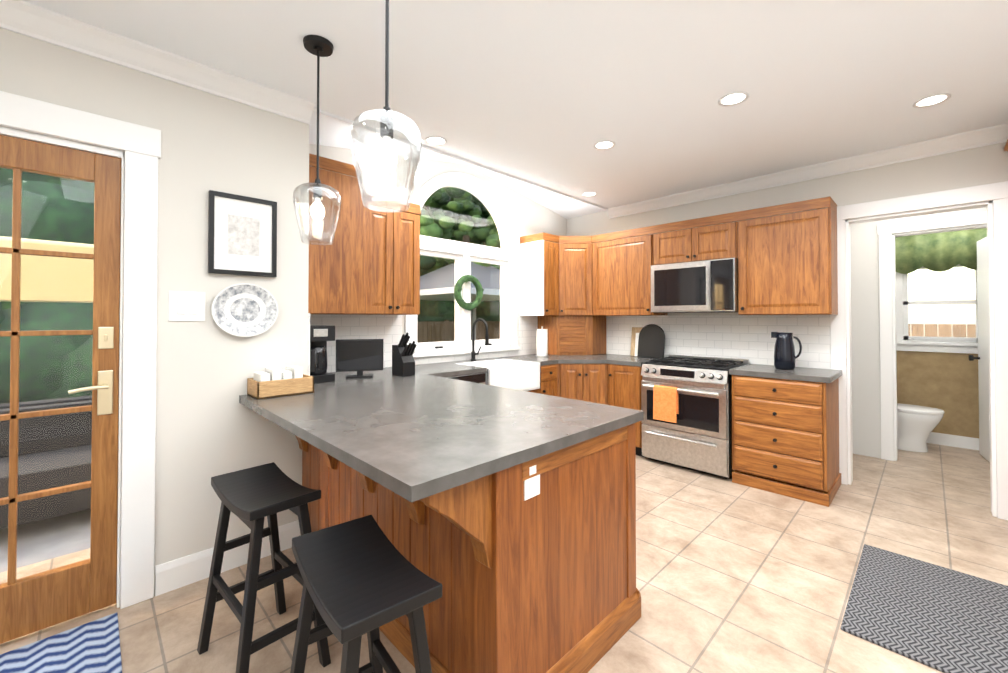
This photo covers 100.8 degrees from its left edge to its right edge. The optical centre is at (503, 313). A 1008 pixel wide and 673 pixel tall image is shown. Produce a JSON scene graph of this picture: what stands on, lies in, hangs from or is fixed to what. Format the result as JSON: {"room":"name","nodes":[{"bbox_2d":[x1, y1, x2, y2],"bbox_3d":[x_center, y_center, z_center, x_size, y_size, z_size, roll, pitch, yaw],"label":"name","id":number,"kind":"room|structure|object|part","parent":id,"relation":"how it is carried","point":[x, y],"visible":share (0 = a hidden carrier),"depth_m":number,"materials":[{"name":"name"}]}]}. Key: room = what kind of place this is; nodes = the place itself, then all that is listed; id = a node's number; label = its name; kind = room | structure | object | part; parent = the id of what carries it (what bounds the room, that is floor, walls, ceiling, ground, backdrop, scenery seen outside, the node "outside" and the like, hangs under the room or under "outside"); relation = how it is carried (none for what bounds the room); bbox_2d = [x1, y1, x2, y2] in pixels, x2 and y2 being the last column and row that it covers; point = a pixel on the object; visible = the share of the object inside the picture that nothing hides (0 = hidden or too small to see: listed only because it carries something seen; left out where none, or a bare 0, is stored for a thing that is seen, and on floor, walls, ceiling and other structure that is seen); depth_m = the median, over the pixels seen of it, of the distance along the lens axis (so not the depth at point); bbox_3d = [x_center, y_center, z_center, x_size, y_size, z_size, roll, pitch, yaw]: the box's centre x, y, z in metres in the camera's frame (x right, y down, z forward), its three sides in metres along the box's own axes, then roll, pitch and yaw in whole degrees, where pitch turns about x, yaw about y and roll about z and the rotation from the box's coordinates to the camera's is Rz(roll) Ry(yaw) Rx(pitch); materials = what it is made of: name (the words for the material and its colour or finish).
{"room":"kitchen","nodes":[
{"label":"kitchen","id":0,"kind":"room"},
{"bbox_2d":[0,28,308,594],"bbox_3d":[-2.273,-0.193,1.569,2.900,3.100,0.150,1,-1,-45],"label":"wall","id":1,"kind":"structure","parent":0,"point":[208,425],"depth_m":2.15,"materials":[{"name":"white paint"}]},
{"bbox_2d":[0,135,120,643],"bbox_3d":[-2.097,0.303,1.633,0.866,2.068,0.107,1,-1,-45],"label":"patio door","id":2,"kind":"structure","parent":1,"relation":"in","point":[40,601],"depth_m":1.85,"materials":[{"name":"brown wood"}]},
{"bbox_3d":[-2.118,0.254,1.655,0.690,1.718,0.005,1,-1,-45],"label":"glass","id":3,"kind":"part","parent":2,"relation":"part of","materials":[{"name":"clear glass"}]},
{"bbox_2d":[0,91,160,608],"bbox_3d":[-2.146,0.230,1.670,1.170,2.255,0.178,1,-1,-45],"label":"door frame","id":4,"kind":"structure","parent":1,"relation":"attached to","point":[140,147],"depth_m":1.95,"materials":[{"name":"white wood"}]},
{"bbox_2d":[0,0,314,124],"bbox_3d":[-2.105,-1.213,1.581,2.660,0.100,0.085,1,-1,-45],"label":"crown molding","id":5,"kind":"structure","parent":1,"relation":"attached to","point":[21,17],"depth_m":1.97,"materials":[{"name":"white wood"}]},
{"bbox_2d":[168,291,204,320],"bbox_3d":[-1.604,-0.037,2.113,0.150,0.150,0.010,1,-1,-45],"label":"switch plate","id":6,"kind":"object","parent":1,"relation":"attached to","point":[185,306],"visible":1,"depth_m":2.11,"materials":[{"name":"white plastic"}]},
{"bbox_2d":[155,520,300,595],"bbox_3d":[-1.433,1.295,2.262,0.704,0.140,0.016,1,-1,-45],"label":"baseboard","id":7,"kind":"structure","parent":1,"relation":"attached to","point":[181,572],"depth_m":2.13,"materials":[{"name":"white"}]},
{"bbox_2d":[208,190,276,276],"bbox_3d":[-1.421,-0.425,2.282,0.320,0.430,0.028,1,-1,-45],"label":"picture frame","id":8,"kind":"object","parent":1,"relation":"attached to","point":[242,235],"visible":1,"depth_m":2.27,"materials":[{"name":"black paint"}]},
{"bbox_2d":[211,283,277,336],"bbox_3d":[-1.411,-0.020,2.280,0.317,0.292,0.030,1,-1,-45],"label":"platter","id":9,"kind":"object","parent":1,"relation":"attached to","point":[244,309],"visible":1,"depth_m":2.28,"materials":[{"name":"white ceramic"}]},
{"bbox_2d":[309,144,566,353],"bbox_3d":[-0.462,-0.162,4.234,3.720,3.100,0.150,1,-1,-45],"label":"wall","id":10,"kind":"structure","parent":0,"point":[528,216],"depth_m":4.27,"materials":[{"name":"white paint"}]},
{"bbox_2d":[308,153,374,315],"bbox_3d":[-1.296,-0.531,3.043,0.548,1.070,0.380,1,-1,-45],"label":"upper cabinet","id":11,"kind":"object","parent":10,"relation":"attached to","point":[341,280],"depth_m":2.94,"materials":[{"name":"brown wood"}]},
{"bbox_2d":[375,195,402,315],"bbox_3d":[-1.048,-0.443,3.307,0.300,0.900,0.350,1,-1,-45],"label":"upper cabinet","id":12,"kind":"object","parent":10,"relation":"attached to","point":[388,225],"depth_m":3.22,"materials":[{"name":"brown wood"}]},
{"bbox_2d":[403,202,420,314],"bbox_3d":[-0.916,-0.442,3.437,0.310,0.900,0.350,1,-1,-45],"label":"upper cabinet","id":13,"kind":"object","parent":10,"relation":"attached to","point":[411,217],"depth_m":3.36,"materials":[{"name":"brown wood"}]},
{"bbox_2d":[405,172,519,357],"bbox_3d":[-0.383,-0.506,4.229,1.474,1.807,0.234,1,-1,-45],"label":"kitchen window","id":14,"kind":"structure","parent":10,"relation":"in","point":[463,255],"depth_m":4.25,"materials":[{"name":"white wood"}]},
{"bbox_3d":[-0.425,-0.482,4.271,1.220,1.640,0.005,1,-1,-45],"label":"glass","id":15,"kind":"part","parent":14,"relation":"part of","materials":[{"name":"clear glass"}]},
{"bbox_2d":[520,232,558,315],"bbox_3d":[0.433,-0.427,4.734,0.323,0.900,0.393,1,-1,-45],"label":"upper cabinet","id":16,"kind":"object","parent":10,"relation":"attached to","point":[539,258],"depth_m":4.62,"materials":[{"name":"brown wood"}]},
{"bbox_2d":[559,235,594,315],"bbox_3d":[0.808,-0.425,4.902,0.672,0.900,0.678,1,-1,-45],"label":"upper cabinet","id":17,"kind":"object","parent":10,"relation":"attached to","point":[576,253],"depth_m":4.70,"materials":[{"name":"brown wood"}]},
{"bbox_2d":[0,443,1007,672],"bbox_3d":[1.056,1.415,2.230,8.600,0.100,5.150,1,-1,-45],"label":"floor","id":18,"kind":"structure","parent":0,"point":[731,577],"depth_m":2.16,"materials":[{"name":"tile"}]},
{"bbox_2d":[0,612,121,672],"bbox_3d":[-1.943,1.348,1.258,1.160,0.010,0.630,1,-1,-45],"label":"rug","id":19,"kind":"object","parent":18,"relation":"on","point":[92,646],"visible":1,"depth_m":1.65,"materials":[{"name":"blue fabric"}]},
{"bbox_2d":[197,462,330,672],"bbox_3d":[-0.954,1.016,1.654,0.470,0.684,0.330,-1,-1,41],"label":"stool","id":20,"kind":"object","parent":18,"relation":"on","point":[251,498],"visible":0.88,"depth_m":1.60,"materials":[{"name":"black paint"}]},
{"bbox_2d":[290,515,441,672],"bbox_3d":[-0.392,1.010,1.133,0.330,0.684,0.470,1,-1,-39],"label":"stool","id":21,"kind":"object","parent":18,"relation":"on","point":[361,576],"visible":1,"depth_m":1.10,"materials":[{"name":"black paint"}]},
{"bbox_2d":[451,372,486,383],"bbox_3d":[-0.602,0.940,3.533,0.635,0.880,0.630,1,-1,-45],"label":"base cabinet","id":22,"kind":"object","parent":18,"relation":"on","point":[479,377],"depth_m":3.44,"materials":[{"name":"brown wood"}]},
{"bbox_2d":[415,360,486,375],"bbox_3d":[-0.584,0.480,3.559,0.609,0.040,0.627,1,-1,-45],"label":"countertop","id":23,"kind":"structure","parent":22,"relation":"on","point":[440,369],"depth_m":3.49,"materials":[{"name":"grey stone"}]},
{"bbox_2d":[296,416,642,672],"bbox_3d":[-0.310,0.924,2.170,0.860,0.880,1.720,1,-1,-45],"label":"kitchen island","id":24,"kind":"object","parent":18,"relation":"on","point":[493,494],"depth_m":1.50,"materials":[{"name":"brown wood"}]},
{"bbox_2d":[239,368,642,503],"bbox_3d":[-0.625,0.465,2.304,1.211,0.040,2.358,1,-1,-45],"label":"countertop","id":25,"kind":"structure","parent":24,"relation":"on","point":[419,436],"depth_m":1.68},
{"bbox_2d":[247,365,313,398],"bbox_3d":[-1.239,0.372,2.319,0.285,0.145,0.198,1,-1,-45],"label":"basket tray","id":26,"kind":"object","parent":25,"relation":"on","point":[271,382],"visible":0.98,"depth_m":2.25,"materials":[{"name":"wood"}]},
{"bbox_2d":[310,325,334,383],"bbox_3d":[-1.268,0.265,2.781,0.190,0.370,0.243,1,-1,-45],"label":"coffee maker","id":27,"kind":"object","parent":25,"relation":"on","point":[321,336],"visible":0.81,"depth_m":2.70,"materials":[{"name":"black paint"}]},
{"bbox_2d":[336,339,383,378],"bbox_3d":[-1.025,0.317,2.972,0.320,0.270,0.110,0,-1,-17],"label":"tv","id":28,"kind":"object","parent":25,"relation":"on","point":[359,356],"visible":1,"depth_m":2.95,"materials":[{"name":"black paint"}]},
{"bbox_2d":[392,332,416,376],"bbox_3d":[-0.725,0.295,3.070,0.100,0.316,0.212,1,-1,-45],"label":"knife block","id":29,"kind":"object","parent":25,"relation":"on","point":[403,362],"visible":1,"depth_m":3.04,"materials":[{"name":"black paint"}]},
{"bbox_2d":[524,465,539,500],"bbox_3d":[0.094,0.545,1.385,0.076,0.130,0.007,1,-1,-45],"label":"outlet plate","id":30,"kind":"object","parent":24,"relation":"attached to","point":[531,472],"depth_m":1.38,"materials":[{"name":"white plastic"}]},
{"bbox_2d":[495,360,562,395],"bbox_3d":[0.274,0.949,4.360,0.358,0.880,0.680,1,-1,-45],"label":"base cabinet","id":31,"kind":"object","parent":18,"relation":"on","point":[549,379],"depth_m":3.97,"materials":[{"name":"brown wood"}]},
{"bbox_2d":[487,380,538,391],"bbox_3d":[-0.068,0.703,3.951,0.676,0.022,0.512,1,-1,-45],"label":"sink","id":32,"kind":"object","parent":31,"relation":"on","point":[502,383],"depth_m":3.73,"materials":[{"name":"white ceramic"}]},
{"bbox_2d":[470,318,488,360],"bbox_3d":[-0.220,0.255,4.091,0.112,0.422,0.247,1,-1,-45],"label":"faucet","id":33,"kind":"object","parent":32,"relation":"on","point":[473,353],"depth_m":4.12,"materials":[{"name":"black metal"}]},
{"bbox_2d":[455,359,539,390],"bbox_3d":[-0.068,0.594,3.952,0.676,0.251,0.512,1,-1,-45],"label":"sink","id":34,"kind":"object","parent":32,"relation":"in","point":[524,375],"depth_m":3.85,"materials":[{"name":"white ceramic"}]},
{"bbox_2d":[531,388,542,391],"bbox_3d":[-0.116,1.060,3.996,0.700,0.650,0.650,1,-1,-45],"label":"base cabinet","id":35,"kind":"object","parent":18,"relation":"on","point":[532,389],"depth_m":4.03,"materials":[{"name":"brown wood"}]},
{"bbox_2d":[563,368,602,403],"bbox_3d":[0.804,0.953,4.679,0.968,0.880,0.968,1,-1,-45],"label":"base cabinet","id":36,"kind":"object","parent":18,"relation":"on","point":[577,385],"depth_m":4.23,"materials":[{"name":"brown wood"}]},
{"bbox_2d":[603,368,638,407],"bbox_3d":[1.357,0.949,4.322,0.680,0.880,0.438,1,-1,-45],"label":"base cabinet","id":37,"kind":"object","parent":18,"relation":"on","point":[621,388],"depth_m":4.11,"materials":[{"name":"brown wood"}]},
{"bbox_2d":[639,355,748,478],"bbox_3d":[1.778,0.931,3.892,0.627,0.905,0.752,1,-1,-45],"label":"oven range","id":38,"kind":"object","parent":18,"relation":"on","point":[687,413],"depth_m":3.63,"materials":[{"name":"metal"}]},
{"bbox_2d":[653,385,678,422],"bbox_3d":[1.441,0.799,3.718,0.052,0.306,0.210,1,-1,-45],"label":"towel","id":39,"kind":"object","parent":38,"relation":"hanging from","point":[665,398],"depth_m":3.69,"materials":[{"name":"orange fabric"}]},
{"bbox_2d":[727,372,840,506],"bbox_3d":[2.294,0.938,3.404,0.631,0.880,0.620,1,-1,-45],"label":"base cabinet","id":40,"kind":"object","parent":18,"relation":"on","point":[785,431],"depth_m":3.16,"materials":[{"name":"brown wood"}]},
{"bbox_2d":[495,352,841,383],"bbox_3d":[1.326,0.484,3.932,1.278,0.040,2.773,1,-1,-45],"label":"countertop","id":41,"kind":"structure","parent":40,"relation":"on","point":[608,362],"depth_m":4.06,"materials":[{"name":"grey stone"}]},
{"bbox_2d":[535,326,548,356],"bbox_3d":[0.422,0.306,4.614,0.150,0.330,0.150,1,-1,-45],"label":"paper towel","id":42,"kind":"object","parent":41,"relation":"on","point":[542,342],"visible":1,"depth_m":4.56,"materials":[{"name":"white paper"}]},
{"bbox_2d":[535,316,606,355],"bbox_3d":[0.800,0.251,4.950,0.585,0.449,0.588,1,-1,-45],"label":"appliance garage","id":43,"kind":"object","parent":41,"relation":"on","point":[567,335],"depth_m":4.74,"materials":[{"name":"brown wood"}]},
{"bbox_2d":[630,327,642,355],"bbox_3d":[1.500,0.311,4.594,0.072,0.319,0.220,1,-1,-45],"label":"cutting boards","id":44,"kind":"object","parent":41,"relation":"on","point":[634,339],"visible":0.42,"depth_m":4.64,"materials":[{"name":"brown wood"}]},
{"bbox_2d":[637,324,664,357],"bbox_3d":[1.571,0.290,4.447,0.065,0.358,0.290,1,-1,-45],"label":"round board","id":45,"kind":"object","parent":41,"relation":"on","point":[651,341],"visible":0.9,"depth_m":4.43,"materials":[{"name":"black paint"}]},
{"bbox_2d":[771,332,801,369],"bbox_3d":[2.330,0.305,3.443,0.150,0.305,0.215,1,-1,-45],"label":"pitcher","id":46,"kind":"object","parent":41,"relation":"on","point":[785,357],"visible":1,"depth_m":3.40,"materials":[{"name":"black ceramic"}]},
{"bbox_2d":[897,403,944,451],"bbox_3d":[4.104,0.994,4.341,0.420,0.790,0.659,1,-1,-45],"label":"toilet","id":47,"kind":"object","parent":18,"relation":"on","point":[917,425],"visible":0.44,"depth_m":4.17,"materials":[{"name":"white ceramic"}]},
{"bbox_2d":[840,544,1007,672],"bbox_3d":[2.352,1.350,1.548,0.950,0.012,1.620,1,-1,-45],"label":"rug","id":48,"kind":"object","parent":18,"relation":"on","point":[941,619],"visible":1,"depth_m":1.88,"materials":[{"name":"grey fabric"}]},
{"bbox_2d":[22,0,1007,218],"bbox_3d":[0.304,-1.454,1.509,6.470,0.420,5.130,1,-1,-45],"label":"ceiling","id":49,"kind":"structure","parent":0,"point":[548,93],"depth_m":2.19,"materials":[{"name":"white paint"}]},
{"bbox_2d":[293,35,340,244],"bbox_3d":[-0.866,-0.793,1.943,0.207,0.929,0.207,1,-1,-45],"label":"pendant light","id":50,"kind":"object","parent":49,"relation":"hanging from","point":[318,46],"visible":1,"depth_m":1.93,"materials":[{"name":"clear glass"}]},
{"bbox_3d":[-0.866,-0.464,1.939,0.207,0.270,0.207,1,-1,-45],"label":"lamp shade","id":51,"kind":"part","parent":50,"relation":"part of","materials":[{"name":"clear glass"}]},
{"bbox_2d":[350,0,421,212],"bbox_3d":[-0.349,-0.792,1.245,0.207,0.949,0.207,1,-1,-45],"label":"pendant light","id":52,"kind":"object","parent":49,"relation":"hanging from","point":[387,159],"visible":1,"depth_m":1.23,"materials":[{"name":"clear glass"}]},
{"bbox_3d":[-0.349,-0.452,1.241,0.207,0.270,0.207,1,-1,-45],"label":"lamp shade","id":53,"kind":"part","parent":52,"relation":"part of","materials":[{"name":"clear glass"}]},
{"bbox_2d":[425,136,446,145],"bbox_3d":[-0.490,-1.243,3.005,0.158,0.005,0.158,0,-1,36],"label":"recessed light","id":54,"kind":"object","parent":49,"relation":"in","point":[431,140],"depth_m":3.00,"materials":[{"name":"white plastic"}]},
{"bbox_2d":[582,192,596,196],"bbox_3d":[0.878,-1.228,4.295,0.158,0.005,0.158,0,-1,36],"label":"recessed light","id":55,"kind":"object","parent":49,"relation":"in","point":[587,194],"depth_m":4.31,"materials":[{"name":"white plastic"}]},
{"bbox_2d":[593,141,614,149],"bbox_3d":[0.741,-1.242,3.080,0.158,0.005,0.158,0,-1,0],"label":"recessed light","id":56,"kind":"object","parent":49,"relation":"in","point":[602,145],"depth_m":3.09,"materials":[{"name":"white"}]},
{"bbox_2d":[718,92,748,106],"bbox_3d":[1.337,-1.250,2.432,0.158,0.005,0.158,0,-1,36],"label":"recessed light","id":57,"kind":"object","parent":49,"relation":"in","point":[733,99],"depth_m":2.43,"materials":[{"name":"white plastic"}]},
{"bbox_2d":[913,93,950,107],"bbox_3d":[2.511,-1.250,2.450,0.158,0.005,0.158,0,-1,36],"label":"recessed light","id":58,"kind":"object","parent":49,"relation":"in","point":[932,100],"depth_m":2.45,"materials":[{"name":"white plastic"}]},
{"bbox_2d":[567,142,1007,477],"bbox_3d":[2.546,-0.169,3.700,0.120,3.100,5.130,1,-1,-45],"label":"wall","id":59,"kind":"structure","parent":0,"point":[984,165],"depth_m":3.36,"materials":[{"name":"white paint"}]},
{"bbox_2d":[308,313,830,375],"bbox_3d":[0.562,0.231,3.188,3.416,0.450,2.768,1,-1,-45],"label":"backsplash","id":60,"kind":"structure","parent":59,"relation":"attached to","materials":[{"name":"tile"}]},
{"bbox_2d":[595,226,662,315],"bbox_3d":[1.331,-0.428,4.570,0.393,0.900,0.766,1,-1,-45],"label":"upper cabinet","id":61,"kind":"object","parent":59,"relation":"attached to","point":[620,264],"depth_m":4.43,"materials":[{"name":"brown wood"}]},
{"bbox_2d":[651,218,698,255],"bbox_3d":[1.772,-0.683,4.154,0.350,0.400,0.445,1,-1,-45],"label":"upper cabinet","id":62,"kind":"object","parent":59,"relation":"attached to","point":[685,240],"depth_m":4.02,"materials":[{"name":"brown wood"}]},
{"bbox_2d":[647,248,710,315],"bbox_3d":[1.778,-0.280,4.064,0.457,0.532,0.570,1,-1,-45],"label":"upper cabinet","id":63,"kind":"object","parent":59,"relation":"attached to","point":[678,282],"depth_m":3.94,"materials":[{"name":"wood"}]},
{"bbox_2d":[651,258,737,312],"bbox_3d":[1.847,-0.246,3.995,0.457,0.469,0.764,1,-1,-45],"label":"microwave","id":64,"kind":"object","parent":63,"relation":"in","point":[704,285],"depth_m":3.83,"materials":[{"name":"silver metal"}]},
{"bbox_2d":[699,212,738,251],"bbox_3d":[2.000,-0.686,3.923,0.350,0.400,0.445,1,-1,-45],"label":"upper cabinet","id":65,"kind":"object","parent":59,"relation":"attached to","point":[725,235],"depth_m":3.74,"materials":[{"name":"brown wood"}]},
{"bbox_2d":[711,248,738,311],"bbox_3d":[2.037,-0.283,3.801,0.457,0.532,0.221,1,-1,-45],"label":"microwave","id":66,"kind":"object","parent":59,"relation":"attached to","point":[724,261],"depth_m":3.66,"materials":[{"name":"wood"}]},
{"bbox_2d":[735,196,837,315],"bbox_3d":[2.385,-0.441,3.529,0.350,0.900,0.648,1,-1,-45],"label":"upper cabinet","id":67,"kind":"object","parent":59,"relation":"attached to","point":[788,266],"depth_m":3.37,"materials":[{"name":"brown wood"}]},
{"bbox_2d":[607,123,1007,218],"bbox_3d":[2.662,-1.192,3.447,0.085,0.100,4.110,1,-1,-45],"label":"crown molding","id":68,"kind":"structure","parent":59,"relation":"attached to","point":[997,134],"depth_m":3.40,"materials":[{"name":"white wood"}]},
{"bbox_2d":[830,181,1007,519],"bbox_3d":[3.080,0.249,3.133,0.146,2.252,1.000,1,-1,-45],"label":"trim","id":69,"kind":"structure","parent":59,"relation":"attached to","point":[993,219],"depth_m":3.11,"materials":[{"name":"white wood"}]},
{"bbox_2d":[850,207,986,457],"bbox_3d":[3.995,0.031,3.685,0.110,2.700,1.720,1,-1,-45],"label":"wall","id":70,"kind":"structure","parent":0,"point":[866,402],"depth_m":4.05,"materials":[{"name":"white paint"}]},
{"bbox_2d":[969,237,989,461],"bbox_3d":[4.457,0.328,3.853,0.698,2.090,0.197,1,-1,-45],"label":"bathroom door","id":71,"kind":"structure","parent":70,"relation":"in","point":[983,361],"depth_m":3.98,"materials":[{"name":"white wood"}]},
{"bbox_2d":[903,340,977,342],"bbox_3d":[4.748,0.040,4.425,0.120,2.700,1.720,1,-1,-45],"label":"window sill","id":72,"kind":"structure","parent":0,"point":[939,341],"depth_m":4.43,"materials":[{"name":"white paint"}]},
{"bbox_2d":[896,345,978,449],"bbox_3d":[4.694,0.869,4.363,0.030,1.040,1.480,1,-1,-45],"label":"wall","id":73,"kind":"structure","parent":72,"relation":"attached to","point":[945,379],"depth_m":4.37,"materials":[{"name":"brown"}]},
{"bbox_2d":[895,228,986,347],"bbox_3d":[4.662,-0.265,4.456,0.204,1.331,0.838,1,-1,-45],"label":"bathroom window","id":74,"kind":"structure","parent":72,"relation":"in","point":[941,252],"depth_m":4.46,"materials":[{"name":"white"}]},
{"bbox_3d":[4.684,-0.119,4.477,0.004,0.820,0.580,1,-1,-45],"label":"glass","id":75,"kind":"part","parent":74,"relation":"part of","materials":[{"name":"clear glass"}]},
{"label":"outside","id":76,"kind":"structure","parent":0,"visible":0},
{"bbox_2d":[0,168,975,572],"bbox_3d":[-0.153,-5.695,3.613,55.000,15.592,60.000,1,-1,-45],"label":"garden","id":77,"kind":"object","parent":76,"point":[56,472],"depth_m":5.99,"materials":[{"name":"green plant"}]}
]}

